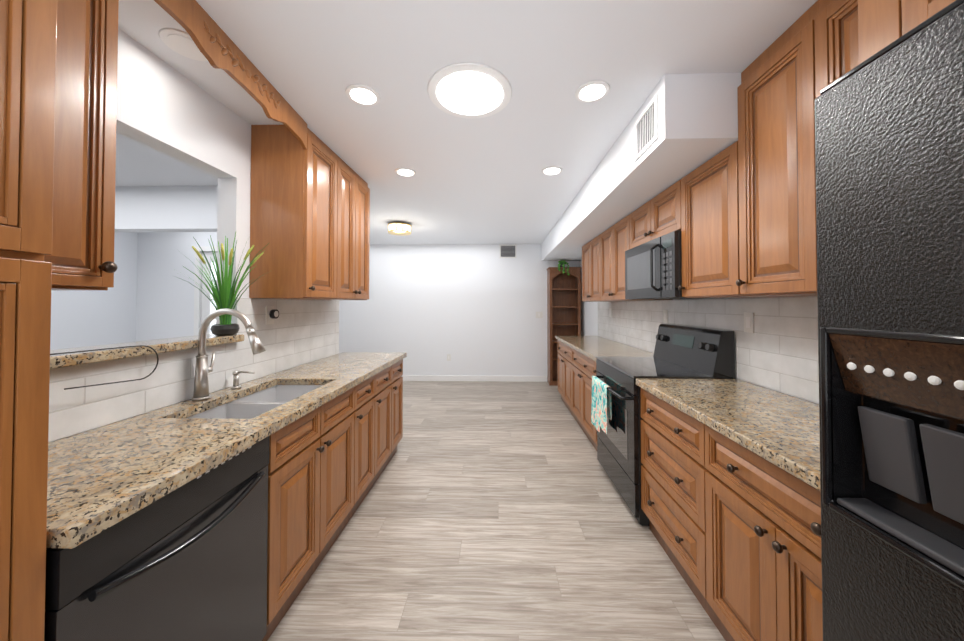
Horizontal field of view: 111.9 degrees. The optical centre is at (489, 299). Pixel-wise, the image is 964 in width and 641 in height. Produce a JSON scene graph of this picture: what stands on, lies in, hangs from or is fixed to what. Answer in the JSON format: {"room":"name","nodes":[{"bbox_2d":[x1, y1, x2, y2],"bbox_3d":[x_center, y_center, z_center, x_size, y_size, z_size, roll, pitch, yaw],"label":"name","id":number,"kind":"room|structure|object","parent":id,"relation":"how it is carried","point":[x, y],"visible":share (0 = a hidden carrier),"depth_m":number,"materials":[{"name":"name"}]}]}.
{"room":"kitchen","nodes":[
{"label":"kitchen","id":0,"kind":"room"},
{"bbox_2d":[50,232,137,349],"bbox_3d":[-4.510,0.196,3.593,0.100,2.440,0.960,0,-1,1],"label":"wall","id":1,"kind":"structure","parent":0,"point":[79,318],"depth_m":3.77,"materials":[{"name":"white paint"}]},
{"bbox_2d":[115,186,217,231],"bbox_3d":[-3.344,0.187,3.020,3.660,2.440,0.130,0,-1,1],"label":"wall","id":2,"kind":"structure","parent":0,"point":[165,208],"depth_m":2.96,"materials":[{"name":"white paint"}]},
{"bbox_2d":[134,232,216,341],"bbox_3d":[-3.422,0.204,4.127,2.250,2.440,0.100,0,-1,1],"label":"wall","id":3,"kind":"structure","parent":0,"point":[149,295],"depth_m":4.10,"materials":[{"name":"white paint"}]},
{"bbox_2d":[194,246,216,335],"bbox_3d":[-3.197,0.379,4.109,0.980,2.090,0.120,0,-1,1],"label":"door frame","id":4,"kind":"structure","parent":3,"relation":"attached to","point":[204,307],"depth_m":4.10,"materials":[{"name":"white"}]},
{"bbox_2d":[48,28,338,442],"bbox_3d":[-1.511,0.154,0.850,0.110,2.440,4.380,0,-1,1],"label":"wall","id":5,"kind":"structure","parent":0,"point":[165,108],"depth_m":1.59,"materials":[{"name":"white paint"}]},
{"bbox_2d":[44,0,118,289],"bbox_3d":[-1.223,-0.546,0.785,0.463,1.038,0.237,0,-1,1],"label":"upper cabinet","id":6,"kind":"object","parent":5,"relation":"attached to","point":[81,257],"visible":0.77,"depth_m":0.83,"materials":[{"name":"brown wood"}]},
{"bbox_2d":[50,334,243,368],"bbox_3d":[-1.492,0.207,1.421,0.220,0.040,0.820,0,-1,1],"label":"sill","id":7,"kind":"structure","parent":5,"relation":"attached to","point":[165,345],"depth_m":1.29,"materials":[{"name":"stone"}]},
{"bbox_2d":[50,345,158,389],"bbox_3d":[-1.404,0.247,1.195,0.052,0.137,0.319,0,-1,1],"label":"cord","id":8,"kind":"object","parent":7,"relation":"hanging from","point":[153,349],"visible":0.92,"depth_m":1.20,"materials":[{"name":"black"}]},
{"bbox_2d":[175,233,268,335],"bbox_3d":[-1.406,-0.084,1.679,0.434,0.550,0.290,0,-1,1],"label":"potted plant","id":9,"kind":"object","parent":7,"relation":"on","point":[224,295],"visible":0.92,"depth_m":1.74,"materials":[{"name":"green plant"}]},
{"bbox_2d":[48,298,338,441],"bbox_3d":[-1.426,0.234,1.843,0.010,0.488,2.348,0,-1,1],"label":"tile backsplash","id":10,"kind":"structure","parent":5,"relation":"attached to","point":[298,332],"depth_m":1.52,"materials":[{"name":"white tile"}]},
{"bbox_2d":[266,306,278,324],"bbox_3d":[-1.398,0.101,2.101,0.032,0.115,0.085,0,-1,1],"label":"outlet","id":11,"kind":"object","parent":10,"relation":"attached to","point":[272,313],"visible":1,"depth_m":2.09,"materials":[{"name":"white plastic"}]},
{"bbox_2d":[249,125,369,299],"bbox_3d":[-1.226,-0.521,2.416,0.378,1.038,0.957,0,-1,1],"label":"upper cabinet","id":12,"kind":"object","parent":5,"relation":"attached to","point":[310,214],"visible":1,"depth_m":1.95,"materials":[{"name":"brown wood"}]},
{"bbox_2d":[339,244,579,375],"bbox_3d":[-1.794,0.231,5.898,6.820,2.440,0.120,0,-1,1],"label":"wall","id":13,"kind":"structure","parent":0,"point":[472,309],"depth_m":5.81,"materials":[{"name":"white paint"}]},
{"bbox_2d":[402,375,546,381],"bbox_3d":[-0.918,1.399,5.792,3.875,0.100,0.013,0,-1,1],"label":"baseboard","id":14,"kind":"structure","parent":13,"relation":"attached to","point":[474,378],"depth_m":5.76,"materials":[{"name":"white wood"}]},
{"bbox_2d":[500,245,515,257],"bbox_3d":[0.334,-0.861,5.796,0.300,0.240,0.012,0,-1,1],"label":"air vent","id":15,"kind":"object","parent":13,"relation":"in","point":[507,251],"visible":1,"depth_m":5.79,"materials":[{"name":"white metal"}]},
{"bbox_2d":[536,312,542,317],"bbox_3d":[0.884,0.269,5.767,0.120,0.115,0.009,0,-1,1],"label":"outlet","id":16,"kind":"object","parent":13,"relation":"attached to","point":[539,314],"depth_m":5.76,"materials":[{"name":"white plastic"}]},
{"bbox_2d":[115,0,817,244],"bbox_3d":[-1.822,-1.074,2.282,6.940,0.060,7.390,0,-1,1],"label":"ceiling","id":17,"kind":"structure","parent":0,"point":[485,180],"depth_m":1.55,"materials":[{"name":"white paint"}]},
{"bbox_2d":[158,28,207,60],"bbox_3d":[-1.254,-1.051,1.337,0.142,0.014,0.165,0,-1,1],"label":"recessed light","id":18,"kind":"object","parent":17,"relation":"in","point":[179,41],"depth_m":1.33,"materials":[{"name":"white"}]},
{"bbox_2d":[154,0,306,148],"bbox_3d":[-1.060,-0.974,1.423,0.029,0.162,1.037,0,-1,-3],"label":"arched valance","id":19,"kind":"object","parent":17,"relation":"attached to","point":[218,48],"visible":1,"depth_m":1.32,"materials":[{"name":"brown wood"}]},
{"bbox_2d":[345,84,380,105],"bbox_3d":[-0.642,-1.046,1.656,0.166,0.014,0.167,0,-1,1],"label":"recessed light","id":20,"kind":"object","parent":17,"relation":"in","point":[360,94],"depth_m":1.67,"materials":[{"name":"white plastic"}]},
{"bbox_2d":[388,222,410,235],"bbox_3d":[-1.192,-0.949,4.330,0.303,0.128,0.304,0,-1,1],"label":"ceiling light","id":21,"kind":"object","parent":17,"relation":"attached to","point":[399,228],"visible":1,"depth_m":4.23,"materials":[{"name":"white glass"}]},
{"bbox_2d":[427,62,511,118],"bbox_3d":[-0.097,-1.046,1.645,0.421,0.014,0.431,0,-1,1],"label":"recessed light","id":22,"kind":"object","parent":17,"relation":"in","point":[470,90],"depth_m":1.62,"materials":[{"name":"white plastic"}]},
{"bbox_2d":[575,80,609,102],"bbox_3d":[0.516,-1.047,1.629,0.166,0.014,0.169,0,-1,1],"label":"recessed light","id":23,"kind":"object","parent":17,"relation":"in","point":[595,90],"depth_m":1.63,"materials":[{"name":"white"}]},
{"bbox_2d":[541,73,740,260],"bbox_3d":[1.217,-0.871,3.645,0.690,0.304,4.270,0,-1,1],"label":"soffit beam","id":24,"kind":"structure","parent":17,"relation":"attached to","point":[697,120],"depth_m":1.81,"materials":[{"name":"white paint"}]},
{"bbox_2d":[634,94,658,160],"bbox_3d":[0.821,-0.890,1.710,0.008,0.215,0.260,0,-1,1],"label":"air vent","id":25,"kind":"object","parent":24,"relation":"attached to","point":[646,133],"visible":0.96,"depth_m":1.70,"materials":[{"name":"white metal"}]},
{"bbox_2d":[267,381,724,640],"bbox_3d":[-1.822,1.425,2.244,6.940,0.060,7.390,0,-1,1],"label":"floor","id":26,"kind":"structure","parent":0,"point":[492,511],"depth_m":1.82,"materials":[{"name":"grey wood"}]},
{"bbox_2d":[0,0,56,640],"bbox_3d":[-1.151,0.147,0.341,0.628,2.438,0.620,0,-1,1],"label":"pantry cabinet","id":27,"kind":"object","parent":26,"relation":"on","point":[28,34],"visible":1,"depth_m":0.61,"materials":[{"name":"brown wood"}]},
{"bbox_2d":[44,436,269,640],"bbox_3d":[-1.130,0.942,0.954,0.626,0.868,0.606,0,-1,1],"label":"dishwasher","id":28,"kind":"object","parent":26,"relation":"on","point":[187,561],"visible":0.69,"depth_m":0.90,"materials":[{"name":"grey metal"}]},
{"bbox_2d":[268,371,381,534],"bbox_3d":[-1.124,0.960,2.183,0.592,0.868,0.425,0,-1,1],"label":"base cabinet","id":29,"kind":"object","parent":26,"relation":"on","point":[329,461],"depth_m":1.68,"materials":[{"name":"brown wood"}]},
{"bbox_2d":[46,352,406,548],"bbox_3d":[-1.113,0.500,1.869,0.611,0.040,2.423,0,-1,1],"label":"countertop","id":30,"kind":"structure","parent":29,"relation":"on","point":[102,479],"depth_m":1.03,"materials":[{"name":"stone"}]},
{"bbox_2d":[192,308,265,400],"bbox_3d":[-1.236,0.259,1.647,0.339,0.432,0.257,0,-1,1],"label":"faucet","id":31,"kind":"object","parent":30,"relation":"on","point":[201,382],"visible":1,"depth_m":1.54,"materials":[{"name":"silver metal"}]},
{"bbox_2d":[188,385,322,418],"bbox_3d":[-1.119,0.624,1.636,0.399,0.212,0.709,0,-1,1],"label":"sink","id":32,"kind":"object","parent":30,"relation":"attached to","point":[253,405],"visible":0.23,"depth_m":1.63,"materials":[{"name":"silver metal"}]},
{"bbox_2d":[378,364,393,477],"bbox_3d":[-1.116,0.965,2.536,0.592,0.868,0.464,0,-1,1],"label":"base cabinet","id":33,"kind":"object","parent":26,"relation":"on","point":[385,409],"depth_m":2.61,"materials":[{"name":"brown wood"}]},
{"bbox_2d":[394,359,402,454],"bbox_3d":[-1.108,0.970,2.862,0.592,0.868,0.373,0,-1,1],"label":"base cabinet","id":34,"kind":"object","parent":26,"relation":"on","point":[398,367],"depth_m":2.92,"materials":[{"name":"brown wood"}]},
{"bbox_2d":[547,267,580,385],"bbox_3d":[1.286,0.449,5.617,0.544,1.995,0.279,0,-1,1],"label":"corner shelf unit","id":35,"kind":"object","parent":26,"relation":"on","point":[563,304],"visible":0.75,"depth_m":5.74,"materials":[{"name":"brown wood"}]},
{"bbox_2d":[558,260,568,274],"bbox_3d":[1.250,-0.540,5.539,0.199,0.267,0.174,0,-1,1],"label":"potted plant","id":36,"kind":"object","parent":35,"relation":"on","point":[562,263],"visible":1,"depth_m":5.46,"materials":[{"name":"green plant"}]},
{"bbox_2d":[558,340,569,410],"bbox_3d":[1.275,0.991,4.228,0.597,0.868,0.947,0,-1,1],"label":"base cabinet","id":37,"kind":"object","parent":26,"relation":"on","point":[563,349],"depth_m":4.24,"materials":[{"name":"brown wood"}]},
{"bbox_2d":[570,347,596,450],"bbox_3d":[1.254,0.978,3.361,0.597,0.868,0.975,0,-1,1],"label":"base cabinet","id":38,"kind":"object","parent":26,"relation":"on","point":[577,370],"depth_m":3.33,"materials":[{"name":"brown wood"}]},
{"bbox_2d":[555,336,653,360],"bbox_3d":[1.245,0.528,3.746,0.616,0.040,1.986,0,-1,1],"label":"countertop","id":39,"kind":"structure","parent":38,"relation":"on","point":[592,347],"depth_m":3.42,"materials":[{"name":"stone"}]},
{"bbox_2d":[596,324,734,525],"bbox_3d":[1.171,0.797,2.366,0.671,1.200,0.760,0,-1,1],"label":"range","id":40,"kind":"object","parent":26,"relation":"on","point":[685,352],"visible":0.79,"depth_m":2.17,"materials":[{"name":"black"}]},
{"bbox_2d":[591,376,611,433],"bbox_3d":[0.847,0.809,2.474,0.041,0.384,0.360,0,-1,1],"label":"towel","id":41,"kind":"object","parent":40,"relation":"hanging from","point":[601,409],"visible":1,"depth_m":2.44,"materials":[{"name":"multicoloured fabric"}]},
{"bbox_2d":[640,388,699,601],"bbox_3d":[1.213,0.952,1.645,0.597,0.868,0.660,0,-1,1],"label":"base cabinet","id":42,"kind":"object","parent":26,"relation":"on","point":[670,437],"depth_m":1.63,"materials":[{"name":"brown wood"}]},
{"bbox_2d":[700,422,822,640],"bbox_3d":[1.197,0.942,1.012,0.597,0.868,0.699,0,-1,1],"label":"base cabinet","id":43,"kind":"object","parent":26,"relation":"on","point":[735,528],"depth_m":1.11,"materials":[{"name":"brown wood"}]},
{"bbox_2d":[636,379,819,490],"bbox_3d":[1.187,0.491,1.328,0.616,0.040,1.316,0,-1,1],"label":"countertop","id":44,"kind":"structure","parent":43,"relation":"on","point":[780,430],"depth_m":1.32,"materials":[{"name":"stone"}]},
{"bbox_2d":[814,0,963,640],"bbox_3d":[1.020,0.464,0.199,0.878,1.800,0.910,0,-1,1],"label":"refrigerator","id":45,"kind":"object","parent":26,"relation":"on","point":[889,142],"visible":1,"depth_m":0.55,"materials":[{"name":"black metal"}]},
{"bbox_2d":[580,260,818,403],"bbox_3d":[1.587,0.174,2.180,0.120,2.440,7.390,0,-1,1],"label":"wall","id":46,"kind":"structure","parent":0,"point":[589,318],"depth_m":5.14,"materials":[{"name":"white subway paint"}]},
{"bbox_2d":[582,236,597,300],"bbox_3d":[1.386,-0.347,3.871,0.357,0.734,0.816,0,-1,1],"label":"upper cabinet","id":47,"kind":"object","parent":46,"relation":"attached to","point":[589,250],"depth_m":3.88,"materials":[{"name":"brown wood"}]},
{"bbox_2d":[598,217,672,300],"bbox_3d":[1.369,-0.358,3.144,0.357,0.734,0.822,0,-1,1],"label":"upper cabinet","id":48,"kind":"object","parent":46,"relation":"attached to","point":[612,242],"depth_m":3.11,"materials":[{"name":"brown wood"}]},
{"bbox_2d":[626,203,645,250],"bbox_3d":[1.354,-0.575,2.522,0.357,0.319,0.430,0,-1,1],"label":"upper cabinet","id":49,"kind":"object","parent":46,"relation":"attached to","point":[635,221],"depth_m":2.61,"materials":[{"name":"brown wood"}]},
{"bbox_2d":[646,182,677,241],"bbox_3d":[1.345,-0.580,2.185,0.357,0.319,0.429,0,-1,1],"label":"upper cabinet","id":50,"kind":"object","parent":46,"relation":"attached to","point":[662,210],"depth_m":2.20,"materials":[{"name":"brown wood"}]},
{"bbox_2d":[625,230,701,298],"bbox_3d":[1.304,-0.212,2.349,0.446,0.407,0.759,0,-1,1],"label":"microwave","id":51,"kind":"object","parent":50,"relation":"attached to","point":[653,268],"visible":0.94,"depth_m":2.18,"materials":[{"name":"black"}]},
{"bbox_2d":[598,296,818,402],"bbox_3d":[1.534,0.250,2.700,0.010,0.494,4.070,0,-1,1],"label":"tile backsplash","id":52,"kind":"structure","parent":46,"relation":"attached to","point":[777,350],"depth_m":1.84,"materials":[{"name":"white tile"}]},
{"bbox_2d":[663,310,667,322],"bbox_3d":[1.528,0.146,2.817,0.008,0.115,0.070,0,-1,1],"label":"outlet","id":53,"kind":"object","parent":52,"relation":"attached to","point":[665,312],"depth_m":2.81,"materials":[{"name":"white plastic"}]},
{"bbox_2d":[744,312,753,332],"bbox_3d":[1.505,0.132,1.888,0.008,0.115,0.070,0,-1,1],"label":"outlet","id":54,"kind":"object","parent":52,"relation":"attached to","point":[749,322],"depth_m":1.88,"materials":[{"name":"white plastic"}]},
{"bbox_2d":[678,141,803,297],"bbox_3d":[1.334,-0.380,1.734,0.357,0.734,0.467,0,-1,1],"label":"upper cabinet","id":55,"kind":"object","parent":46,"relation":"attached to","point":[698,207],"depth_m":1.70,"materials":[{"name":"brown wood"}]},
{"bbox_2d":[736,0,858,295],"bbox_3d":[1.302,-0.541,1.141,0.393,1.038,0.720,0,-1,1],"label":"upper cabinet","id":56,"kind":"object","parent":46,"relation":"attached to","point":[797,66],"visible":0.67,"depth_m":1.26,"materials":[{"name":"brown wood"}]},
{"bbox_2d":[858,0,955,63],"bbox_3d":[1.161,-0.814,0.272,0.633,0.518,1.025,0,-1,1],"label":"upper cabinet","id":57,"kind":"object","parent":46,"relation":"attached to","point":[882,24],"visible":0.56,"depth_m":0.73,"materials":[{"name":"brown wood"}]}
]}

